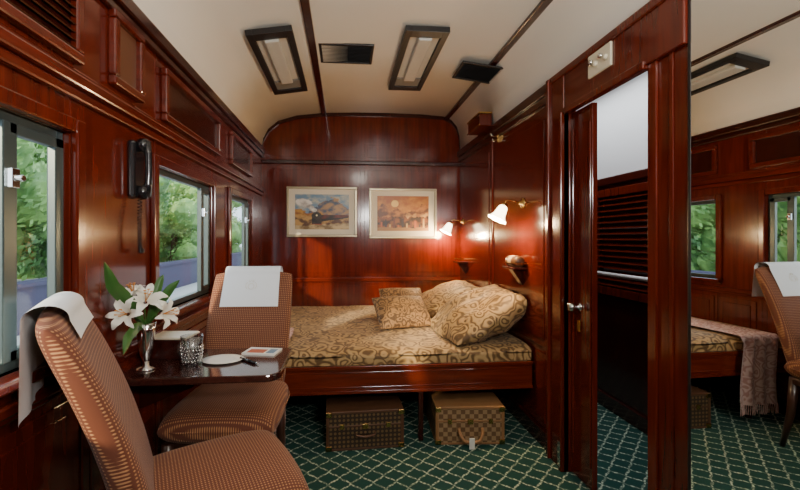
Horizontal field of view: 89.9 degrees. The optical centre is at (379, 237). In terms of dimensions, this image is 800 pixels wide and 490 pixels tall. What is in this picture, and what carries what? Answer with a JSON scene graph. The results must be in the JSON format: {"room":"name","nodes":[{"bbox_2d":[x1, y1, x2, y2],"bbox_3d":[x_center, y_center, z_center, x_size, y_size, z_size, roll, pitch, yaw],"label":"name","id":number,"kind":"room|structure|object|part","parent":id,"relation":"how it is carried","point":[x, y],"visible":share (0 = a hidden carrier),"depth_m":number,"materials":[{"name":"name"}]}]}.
{"room":"train carriage","nodes":[
{"label":"train carriage","id":0,"kind":"room"},
{"bbox_2d":[0,0,261,489],"bbox_3d":[-1.008,0.150,1.407,0.072,2.300,5.500,0,0,-5],"label":"wall","id":1,"kind":"structure","parent":0,"point":[49,449],"depth_m":1.40,"materials":[{"name":"brown wood"}]},
{"bbox_2d":[0,0,84,64],"bbox_3d":[-0.930,-0.685,0.953,0.030,0.270,0.660,0,0,-5],"label":"wall panel","id":2,"kind":"object","parent":1,"relation":"attached to","point":[59,25],"visible":1,"depth_m":1.16,"materials":[{"name":"brown wood"}]},
{"bbox_2d":[0,85,85,397],"bbox_3d":[-0.931,0.010,0.798,0.100,0.770,1.013,0,0,-5],"label":"window","id":3,"kind":"structure","parent":1,"relation":"in","point":[12,127],"depth_m":1.09,"materials":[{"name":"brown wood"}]},
{"bbox_3d":[-0.931,0.365,0.798,0.100,0.030,1.013,0,0,-5],"label":"sill","id":4,"kind":"part","parent":3,"relation":"part of","materials":[{"name":"brown wood"}]},
{"bbox_3d":[-0.977,0.010,1.122,0.025,0.624,0.220,0,0,-5],"label":"sliding sash","id":5,"kind":"part","parent":3,"relation":"part of","materials":[{"name":"grey metal"}]},
{"bbox_3d":[-0.966,0.010,0.795,0.030,0.680,0.913,0,0,-5],"label":"sash frame","id":6,"kind":"part","parent":3,"relation":"part of","materials":[{"name":"grey metal"}]},
{"bbox_3d":[-0.920,0.010,0.799,0.022,0.770,1.003,0,0,-5],"label":"casing","id":7,"kind":"part","parent":3,"relation":"part of","materials":[{"name":"brown wood"}]},
{"bbox_2d":[0,304,209,428],"bbox_3d":[-0.972,0.443,1.441,0.030,0.055,5.440,0,0,-5],"label":"trim","id":8,"kind":"structure","parent":1,"relation":"attached to","point":[9,411],"depth_m":1.16,"materials":[{"name":"brown wood"}]},
{"bbox_2d":[108,7,144,102],"bbox_3d":[-0.983,-0.700,1.560,0.030,0.280,0.220,0,0,-5],"label":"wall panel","id":9,"kind":"object","parent":1,"relation":"attached to","point":[126,47],"visible":1,"depth_m":1.55,"materials":[{"name":"brown wood"}]},
{"bbox_2d":[0,22,265,195],"bbox_3d":[-0.967,-0.485,1.441,0.040,0.100,5.440,0,0,-5],"label":"trim","id":10,"kind":"structure","parent":1,"relation":"attached to","point":[19,53],"depth_m":1.33,"materials":[{"name":"brown wood"}]},
{"bbox_2d":[128,138,151,252],"bbox_3d":[-0.965,-0.171,1.622,0.077,0.467,0.090,0,0,-5],"label":"wall telephone","id":11,"kind":"object","parent":1,"relation":"attached to","point":[139,187],"visible":1,"depth_m":1.60,"materials":[{"name":"black plastic"}]},
{"bbox_3d":[-0.969,-0.050,1.620,0.026,0.224,0.059,0,0,-17],"label":"coiled cord","id":12,"kind":"part","parent":11,"relation":"part of","materials":[{"name":"black plastic"}]},
{"bbox_2d":[100,0,264,157],"bbox_3d":[-0.970,-0.880,1.441,0.035,0.100,5.440,0,0,-5],"label":"trim","id":13,"kind":"structure","parent":1,"relation":"attached to","point":[155,40],"depth_m":2.01,"materials":[{"name":"brown wood"}]},
{"bbox_2d":[151,153,216,325],"bbox_3d":[-1.054,0.010,2.201,0.100,0.770,0.880,0,0,-5],"label":"window","id":14,"kind":"structure","parent":1,"relation":"in","point":[203,193],"depth_m":2.34,"materials":[{"name":"brown wood"}]},
{"bbox_3d":[-1.054,0.365,2.201,0.100,0.030,0.880,0,0,-5],"label":"sill","id":15,"kind":"part","parent":14,"relation":"part of","materials":[{"name":"brown wood"}]},
{"bbox_3d":[-1.089,0.010,2.199,0.030,0.680,0.780,0,0,-5],"label":"sash frame","id":16,"kind":"part","parent":14,"relation":"part of","materials":[{"name":"grey metal"}]},
{"bbox_3d":[-1.097,0.010,2.489,0.025,0.624,0.160,0,0,-5],"label":"sliding sash","id":17,"kind":"part","parent":14,"relation":"part of","materials":[{"name":"grey metal"}]},
{"bbox_2d":[161,67,220,155],"bbox_3d":[-1.046,-0.675,2.283,0.030,0.250,0.830,0,0,-5],"label":"wall panel","id":18,"kind":"object","parent":1,"relation":"attached to","point":[181,109],"visible":1,"depth_m":2.17,"materials":[{"name":"brown wood"}]},
{"bbox_2d":[123,347,290,407],"bbox_3d":[-0.703,0.610,1.690,0.610,0.180,0.400,0,0,-5],"label":"table","id":19,"kind":"object","parent":1,"relation":"attached to","point":[170,378],"visible":0.8,"depth_m":1.58,"materials":[{"name":"brown wood"}]},
{"bbox_2d":[136,321,156,371],"bbox_3d":[-0.927,0.427,1.585,0.072,0.185,0.072,0,0,-5],"label":"vase","id":20,"kind":"object","parent":19,"relation":"on","point":[146,336],"visible":0.92,"depth_m":1.56,"materials":[{"name":"silver metal"}]},
{"bbox_2d":[105,297,143,354],"bbox_3d":[-0.904,0.332,1.480,0.119,0.237,0.196,0,0,18],"label":"lily","id":21,"kind":"object","parent":20,"relation":"in","point":[119,315],"visible":0.98,"depth_m":1.43,"materials":[{"name":"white plant"}]},
{"bbox_2d":[126,282,143,314],"bbox_3d":[-0.943,0.309,1.524,0.082,0.282,0.107,0,0,-22],"label":"lily","id":22,"kind":"object","parent":20,"relation":"in","point":[131,290],"visible":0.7,"depth_m":1.51,"materials":[{"name":"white plant"}]},
{"bbox_2d":[104,262,179,323],"bbox_3d":[-0.914,0.265,1.504,0.114,0.370,0.299,0,0,25],"label":"lily","id":23,"kind":"object","parent":20,"relation":"in","point":[118,292],"visible":0.86,"depth_m":1.52,"materials":[{"name":"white plant"}]},
{"bbox_2d":[146,274,178,328],"bbox_3d":[-0.856,0.300,1.589,0.148,0.300,0.111,0,0,45],"label":"lily","id":24,"kind":"object","parent":20,"relation":"in","point":[168,312],"visible":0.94,"depth_m":1.58,"materials":[{"name":"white plant"}]},
{"bbox_2d":[150,331,198,359],"bbox_3d":[-0.912,0.472,1.767,0.176,0.096,0.126,0,0,1],"label":"tissue box","id":25,"kind":"object","parent":19,"relation":"on","point":[167,344],"visible":0.72,"depth_m":1.71,"materials":[{"name":"brown wood"}]},
{"bbox_3d":[-0.912,0.429,1.767,0.176,0.011,0.126,0,0,1],"label":"lid","id":26,"kind":"part","parent":25,"relation":"part of","materials":[{"name":"beige plastic"}]},
{"bbox_2d":[180,333,203,366],"bbox_3d":[-0.771,0.460,1.639,0.093,0.120,0.093,0,0,-5],"label":"tumbler","id":27,"kind":"object","parent":19,"relation":"on","point":[201,347],"visible":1,"depth_m":1.63,"materials":[{"name":"clear glass"}]},
{"bbox_2d":[202,354,242,363],"bbox_3d":[-0.665,0.515,1.694,0.168,0.009,0.136,0,0,-5],"label":"plate","id":28,"kind":"object","parent":19,"relation":"on","point":[223,358],"visible":0.98,"depth_m":1.70,"materials":[{"name":"white ceramic"}]},
{"bbox_2d":[240,356,257,363],"bbox_3d":[-0.546,0.513,1.672,0.125,0.014,0.012,0,0,37],"label":"pen","id":29,"kind":"object","parent":19,"relation":"on","point":[241,357],"visible":0.96,"depth_m":1.67,"materials":[{"name":"black plastic"}]},
{"bbox_2d":[241,347,281,355],"bbox_3d":[-0.536,0.516,1.820,0.152,0.008,0.102,0,0,7],"label":"magazine","id":30,"kind":"object","parent":19,"relation":"on","point":[260,351],"visible":1,"depth_m":1.80,"materials":[{"name":"white paper"}]},
{"bbox_2d":[227,187,252,265],"bbox_3d":[-1.150,0.010,3.299,0.100,0.770,0.759,0,0,-5],"label":"window","id":31,"kind":"structure","parent":1,"relation":"in","point":[230,191],"depth_m":3.45,"materials":[{"name":"brown wood"}]},
{"bbox_3d":[-1.185,0.010,3.296,0.030,0.680,0.659,0,0,-5],"label":"sash frame","id":32,"kind":"part","parent":31,"relation":"part of","materials":[{"name":"brown wood"}]},
{"bbox_3d":[-1.187,0.010,3.526,0.025,0.624,0.160,0,0,-5],"label":"sliding sash","id":33,"kind":"part","parent":31,"relation":"part of","materials":[{"name":"grey metal"}]},
{"bbox_2d":[229,130,252,176],"bbox_3d":[-1.135,-0.675,3.299,0.030,0.250,0.670,0,0,-5],"label":"wall panel","id":34,"kind":"object","parent":1,"relation":"attached to","point":[240,153],"visible":1,"depth_m":3.23,"materials":[{"name":"brown wood"}]},
{"bbox_2d":[262,116,459,305],"bbox_3d":[0.197,-0.075,4.298,2.978,2.750,0.072,0,0,-5],"label":"wall","id":35,"kind":"structure","parent":0,"point":[345,138],"depth_m":4.24,"materials":[{"name":"brown wood"}]},
{"bbox_2d":[286,186,356,236],"bbox_3d":[-0.604,-0.273,4.177,0.730,0.525,0.025,0,0,-5],"label":"framed picture","id":36,"kind":"object","parent":35,"relation":"attached to","point":[310,211],"visible":1,"depth_m":4.17,"materials":[{"name":"multicoloured paper"}]},
{"bbox_2d":[295,194,348,228],"bbox_3d":[-0.604,-0.273,4.176,0.558,0.365,0.001,0,0,-5],"label":"print","id":37,"kind":"object","parent":36,"relation":"attached to","point":[312,211],"depth_m":4.18},
{"bbox_2d":[262,112,459,149],"bbox_3d":[-0.179,-1.101,4.231,2.099,0.451,0.020,0,0,-5],"label":"trim","id":38,"kind":"structure","parent":35,"relation":"attached to","point":[273,126],"depth_m":4.22,"materials":[{"name":"brown wood"}]},
{"bbox_2d":[262,160,460,166],"bbox_3d":[-0.178,-0.790,4.226,2.098,0.040,0.030,0,0,-5],"label":"trim","id":39,"kind":"structure","parent":35,"relation":"attached to","point":[318,162],"depth_m":4.21,"materials":[{"name":"brown wood"}]},
{"bbox_2d":[292,276,459,281],"bbox_3d":[-0.178,0.438,4.228,2.098,0.045,0.025,0,0,-5],"label":"trim","id":40,"kind":"structure","parent":35,"relation":"attached to","point":[448,278],"depth_m":4.22,"materials":[{"name":"brown wood"}]},
{"bbox_2d":[369,188,436,237],"bbox_3d":[0.246,-0.260,4.251,0.723,0.530,0.025,0,0,-5],"label":"framed picture","id":41,"kind":"object","parent":35,"relation":"attached to","point":[393,212],"visible":1,"depth_m":4.25,"materials":[{"name":"paper"}]},
{"bbox_2d":[377,196,428,230],"bbox_3d":[0.246,-0.260,4.250,0.551,0.370,0.001,0,0,-5],"label":"print","id":42,"kind":"object","parent":41,"relation":"attached to","point":[394,213],"depth_m":4.25},
{"bbox_2d":[133,0,649,148],"bbox_3d":[0.031,-1.098,1.529,2.211,0.516,5.440,0,0,-5],"label":"ceiling","id":43,"kind":"structure","parent":0,"point":[209,34],"depth_m":2.54,"materials":[{"name":"white paint"}]},
{"bbox_2d":[245,25,307,94],"bbox_3d":[-0.713,-1.248,2.899,0.281,0.078,1.000,0,0,-5],"label":"ceiling light","id":44,"kind":"object","parent":43,"relation":"attached to","point":[275,49],"visible":1,"depth_m":2.73,"materials":[{"name":"black"}]},
{"bbox_2d":[256,37,298,83],"bbox_3d":[-0.704,-1.238,2.819,0.200,0.046,0.680,-9,1,-5],"label":"diffuser","id":45,"kind":"object","parent":44,"relation":"attached to","point":[277,55],"depth_m":2.76,"materials":[{"name":"grey plastic"}]},
{"bbox_2d":[300,0,325,114],"bbox_3d":[-0.352,-1.304,1.495,0.050,0.023,5.440,0,0,-5],"label":"trim","id":46,"kind":"structure","parent":43,"relation":"attached to","point":[305,4],"depth_m":2.73,"materials":[{"name":"brown wood"}]},
{"bbox_2d":[318,43,373,64],"bbox_3d":[-0.240,-1.316,2.860,0.380,0.013,0.300,0,0,-5],"label":"ceiling vent","id":47,"kind":"object","parent":43,"relation":"in","point":[357,53],"visible":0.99,"depth_m":2.84,"materials":[{"name":"black metal"}]},
{"bbox_2d":[388,25,449,90],"bbox_3d":[0.256,-1.295,2.984,0.280,0.054,1.000,0,0,-5],"label":"ceiling light","id":48,"kind":"object","parent":43,"relation":"attached to","point":[420,47],"visible":1,"depth_m":2.81,"materials":[{"name":"black"}]},
{"bbox_2d":[397,37,438,80],"bbox_3d":[0.263,-1.291,2.904,0.200,0.046,0.680,0,0,-5],"label":"diffuser","id":49,"kind":"object","parent":48,"relation":"attached to","point":[418,54],"depth_m":2.85,"materials":[{"name":"grey plastic"}]},
{"bbox_2d":[452,60,502,83],"bbox_3d":[0.779,-1.266,3.080,0.378,0.058,0.300,0,0,-5],"label":"ceiling vent","id":50,"kind":"object","parent":43,"relation":"in","point":[467,70],"visible":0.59,"depth_m":3.06,"materials":[{"name":"black metal"}]},
{"bbox_2d":[445,0,552,118],"bbox_3d":[0.953,-1.288,1.609,0.050,0.025,5.440,0,0,-5],"label":"trim","id":51,"kind":"structure","parent":43,"relation":"attached to","point":[542,5],"depth_m":2.62,"materials":[{"name":"brown wood"}]},
{"bbox_2d":[274,392,647,489],"bbox_3d":[0.436,1.325,1.564,2.978,0.050,5.560,0,0,-5],"label":"floor","id":52,"kind":"structure","parent":0,"point":[521,463],"depth_m":2.33,"materials":[{"name":"green carpet"}]},
{"bbox_2d":[35,306,308,489],"bbox_3d":[-0.595,0.741,1.228,0.680,1.123,0.494,0,0,-31],"label":"dining chair","id":53,"kind":"object","parent":52,"relation":"on","point":[86,369],"visible":0.95,"depth_m":1.11,"materials":[{"name":"orange fabric"}]},
{"bbox_2d":[18,292,92,426],"bbox_3d":[-0.856,0.297,1.072,0.120,0.274,0.330,0,0,-31],"label":"antimacassar","id":54,"kind":"object","parent":53,"relation":"hanging from","point":[31,356],"visible":0.82,"depth_m":1.01,"materials":[{"name":"white fabric"}]},
{"bbox_3d":[-0.773,0.510,1.121,0.263,0.660,0.440,0,0,-31],"label":"backrest","id":55,"kind":"part","parent":53,"relation":"part of","materials":[{"name":"orange fabric"}]},
{"bbox_3d":[-0.518,0.787,1.275,0.500,0.146,0.486,0,0,-31],"label":"seat","id":56,"kind":"part","parent":53,"relation":"part of","materials":[{"name":"orange fabric"}]},
{"bbox_2d":[157,272,291,452],"bbox_3d":[-0.695,0.741,1.961,0.494,1.123,0.680,0,0,-3],"label":"dining chair","id":57,"kind":"object","parent":52,"relation":"on","point":[210,411],"visible":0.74,"depth_m":1.88,"materials":[{"name":"orange fabric"}]},
{"bbox_3d":[-0.880,1.077,1.662,0.052,0.446,0.049,0,0,-3],"label":"leg","id":58,"kind":"part","parent":57,"relation":"part of","materials":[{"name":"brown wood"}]},
{"bbox_3d":[-0.691,0.873,1.872,0.410,0.045,0.410,0,0,-3],"label":"seat rail","id":59,"kind":"part","parent":57,"relation":"part of","materials":[{"name":"brown wood"}]},
{"bbox_3d":[-0.691,0.787,1.872,0.486,0.146,0.500,0,0,-3],"label":"seat","id":60,"kind":"part","parent":57,"relation":"part of","materials":[{"name":"orange fabric"}]},
{"bbox_3d":[-0.706,0.510,2.169,0.440,0.660,0.263,0,0,-3],"label":"backrest","id":61,"kind":"part","parent":57,"relation":"part of","materials":[{"name":"orange fabric"}]},
{"bbox_2d":[219,266,282,306],"bbox_3d":[-0.710,0.277,2.237,0.330,0.234,0.176,0,0,-3],"label":"antimacassar","id":62,"kind":"object","parent":57,"relation":"hanging from","point":[243,286],"visible":0.95,"depth_m":2.20,"materials":[{"name":"white fabric"}]},
{"bbox_3d":[-0.523,1.078,2.105,0.052,0.450,0.098,0,0,-3],"label":"leg","id":63,"kind":"part","parent":57,"relation":"part of","materials":[{"name":"brown wood"}]},
{"bbox_2d":[326,393,403,451],"bbox_3d":[-0.116,1.181,2.670,0.485,0.238,0.486,0,0,-7],"label":"suitcase","id":64,"kind":"object","parent":52,"relation":"on","point":[373,420],"visible":0.95,"depth_m":2.47,"materials":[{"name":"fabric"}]},
{"bbox_3d":[-0.088,1.203,2.445,0.133,0.033,0.031,0,0,-7],"label":"handle","id":65,"kind":"part","parent":64,"relation":"part of","materials":[{"name":"brown leather"}]},
{"bbox_2d":[284,360,532,440],"bbox_3d":[-0.097,1.025,3.362,2.048,0.550,1.704,0,0,-5],"label":"bed","id":66,"kind":"object","parent":52,"relation":"on","point":[420,378],"visible":0.43,"depth_m":2.54,"materials":[{"name":"patterned beige-brown fabric"},{"name":"dark mahogany"}]},
{"bbox_2d":[273,327,293,435],"bbox_3d":[-0.771,0.963,2.729,0.344,0.556,0.669,0,0,-5],"label":"throw blanket","id":67,"kind":"object","parent":66,"relation":"hanging from","point":[291,328],"visible":0.02,"depth_m":2.89,"materials":[{"name":"brown fabric"}]},
{"bbox_3d":[-0.025,0.890,2.535,2.048,0.175,0.044,0,0,-5],"label":"rail","id":68,"kind":"part","parent":66,"relation":"part of","materials":[{"name":"brown wood"}]},
{"bbox_2d":[286,305,531,366],"bbox_3d":[-0.096,0.754,3.376,2.043,0.098,1.694,0,0,-5],"label":"mattress","id":69,"kind":"object","parent":66,"relation":"on","point":[322,335],"visible":0.53,"depth_m":2.70,"materials":[{"name":"beige fabric"}]},
{"bbox_2d":[372,295,430,328],"bbox_3d":[0.179,0.590,3.228,0.442,0.222,0.260,0,0,-19],"label":"cushion","id":70,"kind":"object","parent":69,"relation":"on","point":[406,311],"visible":0.97,"depth_m":3.16,"materials":[{"name":"beige fabric"}]},
{"bbox_2d":[379,288,423,301],"bbox_3d":[0.205,0.581,3.631,0.401,0.238,0.241,0,0,-11],"label":"cushion","id":71,"kind":"object","parent":69,"relation":"on","point":[385,292],"visible":0.32,"depth_m":3.66,"materials":[{"name":"beige fabric"}]},
{"bbox_2d":[422,280,478,317],"bbox_3d":[0.615,0.566,3.873,0.530,0.288,0.776,0,0,-5],"label":"pillow","id":72,"kind":"object","parent":69,"relation":"on","point":[435,298],"visible":0.52,"depth_m":3.65,"materials":[{"name":"beige fabric"}]},
{"bbox_2d":[431,284,526,344],"bbox_3d":[0.683,0.542,3.020,0.543,0.338,0.817,0,0,-5],"label":"pillow","id":73,"kind":"object","parent":69,"relation":"on","point":[476,315],"visible":0.95,"depth_m":2.72,"materials":[{"name":"beige fabric"}]},
{"bbox_3d":[-0.099,0.825,3.382,2.028,0.150,1.645,0,0,-5],"label":"mattress","id":74,"kind":"part","parent":66,"relation":"part of","materials":[{"name":"beige fabric"}]},
{"bbox_3d":[0.261,1.137,2.578,0.030,0.325,0.030,0,0,-5],"label":"leg","id":75,"kind":"part","parent":66,"relation":"part of","materials":[{"name":"brown wood"}]},
{"bbox_2d":[426,389,504,449],"bbox_3d":[0.564,1.181,2.709,0.440,0.238,0.525,0,0,-1],"label":"suitcase","id":76,"kind":"object","parent":52,"relation":"on","point":[462,417],"visible":0.91,"depth_m":2.52,"materials":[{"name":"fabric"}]},
{"bbox_3d":[0.568,1.229,2.482,0.169,0.086,0.070,0,0,-1],"label":"handle","id":77,"kind":"part","parent":76,"relation":"part of","materials":[{"name":"brown leather"}]},
{"bbox_2d":[460,105,575,471],"bbox_3d":[1.143,0.050,1.626,0.099,2.500,5.440,0,0,-5],"label":"wall","id":78,"kind":"structure","parent":0,"point":[520,153],"depth_m":2.84,"materials":[{"name":"brown wood"}]},
{"bbox_2d":[440,218,463,234],"bbox_3d":[0.744,-0.116,4.161,0.249,0.184,0.141,0,0,-5],"label":"wall lamp","id":79,"kind":"object","parent":78,"relation":"attached to","point":[447,228],"visible":1,"depth_m":4.14,"materials":[{"name":"white glass"}]},
{"bbox_3d":[0.684,-0.093,4.154,0.128,0.139,0.128,0,0,20],"label":"lamp shade","id":80,"kind":"part","parent":79,"relation":"part of","materials":[{"name":"white glass"}]},
{"bbox_2d":[453,258,467,273],"bbox_3d":[0.823,0.291,4.107,0.100,0.158,0.200,0,0,-5],"label":"wall shelf","id":81,"kind":"object","parent":78,"relation":"attached to","point":[462,264],"visible":1,"depth_m":4.08,"materials":[{"name":"brown wood"}]},
{"bbox_2d":[467,111,491,134],"bbox_3d":[0.863,-0.993,3.489,0.112,0.115,0.340,0,0,-5],"label":"box","id":82,"kind":"object","parent":78,"relation":"attached to","point":[481,121],"visible":0.98,"depth_m":3.38,"materials":[{"name":"brown wood"}]},
{"bbox_2d":[491,140,493,284],"bbox_3d":[0.942,-0.010,3.360,0.018,1.620,0.040,0,0,-5],"label":"trim","id":83,"kind":"structure","parent":78,"relation":"attached to","point":[492,141],"depth_m":3.34,"materials":[{"name":"brown wood"}]},
{"bbox_2d":[490,133,499,142],"bbox_3d":[0.923,-0.806,3.213,0.082,0.072,0.030,0,0,-5],"label":"coat hook","id":84,"kind":"object","parent":78,"relation":"attached to","point":[497,140],"visible":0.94,"depth_m":3.21,"materials":[{"name":"gold metal"}]},
{"bbox_2d":[457,84,545,161],"bbox_3d":[0.933,-0.877,3.359,0.035,0.115,1.950,0,0,-5],"label":"trim","id":85,"kind":"structure","parent":78,"relation":"attached to","point":[535,101],"depth_m":2.98,"materials":[{"name":"brown wood"}]},
{"bbox_2d":[488,198,525,223],"bbox_3d":[0.866,-0.186,2.756,0.249,0.184,0.141,0,0,-5],"label":"wall lamp","id":86,"kind":"object","parent":78,"relation":"attached to","point":[498,215],"visible":1,"depth_m":2.74,"materials":[{"name":"white glass"}]},
{"bbox_3d":[0.807,-0.164,2.752,0.128,0.139,0.128,0,0,-30],"label":"lamp shade","id":87,"kind":"part","parent":86,"relation":"part of","materials":[{"name":"white glass"}]},
{"bbox_2d":[502,262,527,285],"bbox_3d":[0.938,0.251,2.792,0.100,0.158,0.200,0,0,-5],"label":"wall shelf","id":88,"kind":"object","parent":78,"relation":"attached to","point":[517,272],"visible":0.86,"depth_m":2.77,"materials":[{"name":"brown wood"}]},
{"bbox_2d":[505,255,524,266],"bbox_3d":[0.940,0.161,2.793,0.080,0.080,0.180,0,0,-5],"label":"rolled towel","id":89,"kind":"object","parent":88,"relation":"on","point":[517,260],"visible":0.99,"depth_m":2.72,"materials":[{"name":"white fabric"}]},
{"bbox_2d":[491,389,545,449],"bbox_3d":[0.941,1.245,3.360,0.020,0.110,1.950,0,0,-5],"label":"baseboard","id":90,"kind":"structure","parent":78,"relation":"attached to","point":[536,430],"depth_m":2.76,"materials":[{"name":"brown wood"}]},
{"bbox_2d":[546,0,687,489],"bbox_3d":[1.069,0.180,1.913,0.096,2.240,0.955,0,0,-5],"label":"door frame","id":91,"kind":"structure","parent":78,"relation":"in","point":[654,39],"depth_m":1.80,"materials":[{"name":"brown wood"}]},
{"bbox_3d":[0.997,1.200,2.232,0.004,0.140,0.023,0,0,-5],"label":"kick plate","id":92,"kind":"part","parent":91,"relation":"part of","materials":[{"name":"silver metal"}]},
{"bbox_3d":[1.038,0.370,2.139,0.064,0.050,0.050,0,0,-5],"label":"knob","id":93,"kind":"part","parent":91,"relation":"part of","materials":[{"name":"silver metal"}]},
{"bbox_3d":[1.065,0.470,2.141,0.008,0.060,0.030,0,0,-5],"label":"keyhole plate","id":94,"kind":"part","parent":91,"relation":"part of","materials":[{"name":"gold metal"}]},
{"bbox_3d":[1.036,-0.840,1.897,0.026,0.110,0.170,0,0,-5],"label":"switch panel","id":95,"kind":"part","parent":91,"relation":"part of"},
{"bbox_2d":[688,0,799,489],"bbox_3d":[1.157,0.180,1.032,0.016,2.200,0.815,0,0,-7],"label":"mirror","id":96,"kind":"object","parent":78,"relation":"attached to","point":[744,55],"visible":1,"depth_m":1.25,"materials":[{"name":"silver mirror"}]},
{"bbox_3d":[1.157,0.180,1.032,0.016,2.200,0.815,0,0,-7],"label":"mirror frame","id":97,"kind":"part","parent":96,"relation":"part of","materials":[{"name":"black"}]},
{"bbox_2d":[576,71,647,417],"bbox_3d":[1.890,0.000,1.691,0.060,2.600,5.440,0,0,-5],"label":"wall","id":98,"kind":"structure","parent":0,"point":[622,324],"depth_m":2.88,"materials":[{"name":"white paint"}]},
{"bbox_2d":[597,182,647,303],"bbox_3d":[1.691,0.030,2.858,0.136,0.800,2.800,0,0,-5],"label":"louvered shutter","id":99,"kind":"object","parent":98,"relation":"in","point":[639,187],"depth_m":2.85,"materials":[{"name":"brown wood"}]},
{"bbox_3d":[1.691,0.262,2.858,0.135,0.031,2.800,0,0,-5],"label":"handrail","id":100,"kind":"part","parent":99,"relation":"part of","materials":[{"name":"silver metal"}]},
{"bbox_2d":[597,388,647,434],"bbox_3d":[1.850,1.245,1.688,0.020,0.110,5.440,0,0,-5],"label":"baseboard","id":101,"kind":"structure","parent":98,"relation":"attached to","point":[639,421],"depth_m":2.85,"materials":[{"name":"brown wood"}]},
{"bbox_2d":[597,168,647,187],"bbox_3d":[1.847,-0.430,1.687,0.025,0.060,5.440,0,0,-5],"label":"trim","id":102,"kind":"structure","parent":98,"relation":"attached to","point":[643,173],"depth_m":2.85,"materials":[{"name":"brown wood"}]},
{"label":"outside","id":103,"kind":"structure","parent":0,"visible":0},
{"bbox_2d":[17,247,241,345],"bbox_3d":[-22.779,1.370,23.103,38.642,0.100,70.000,0,0,-5],"label":"ground","id":104,"kind":"structure","parent":103,"point":[184,290],"depth_m":10.06,"materials":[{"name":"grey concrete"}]},
{"bbox_2d":[17,138,46,278],"bbox_3d":[-7.281,-0.714,7.056,3.405,4.085,3.314,0,0,-9],"label":"tree","id":105,"kind":"object","parent":104,"relation":"on","point":[31,157],"visible":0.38,"depth_m":6.91,"materials":[{"name":"green plant"}]},
{"bbox_2d":[17,213,240,280],"bbox_3d":[-12.031,-0.580,17.115,3.327,5.217,38.264,0,0,-5],"label":"hedge","id":106,"kind":"object","parent":104,"relation":"on","point":[24,272],"visible":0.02,"depth_m":12.84,"materials":[{"name":"green plant"}]},
{"bbox_2d":[17,252,241,335],"bbox_3d":[-6.182,0.970,19.034,0.300,0.700,41.000,0,0,-5],"label":"wall","id":107,"kind":"structure","parent":104,"relation":"on","point":[30,293],"depth_m":9.68,"materials":[{"name":"blue"}]},
{"bbox_2d":[159,176,175,219],"bbox_3d":[-7.522,-0.556,10.968,3.124,4.077,3.438,0,0,-5],"label":"tree","id":108,"kind":"object","parent":104,"relation":"on","point":[164,183],"visible":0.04,"depth_m":11.98,"materials":[{"name":"green plant"}]},
{"bbox_2d":[159,180,196,262],"bbox_3d":[-8.002,-0.597,15.422,3.551,4.126,3.624,0,0,-5],"label":"tree","id":109,"kind":"object","parent":104,"relation":"on","point":[177,229],"visible":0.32,"depth_m":14.37,"materials":[{"name":"green plant"}]},
{"bbox_2d":[166,184,241,252],"bbox_3d":[-8.767,-0.753,20.381,4.141,5.088,4.155,0,0,-5],"label":"tree","id":110,"kind":"object","parent":104,"relation":"on","point":[236,227],"visible":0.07,"depth_m":20.27,"materials":[{"name":"green plant"}]}
]}

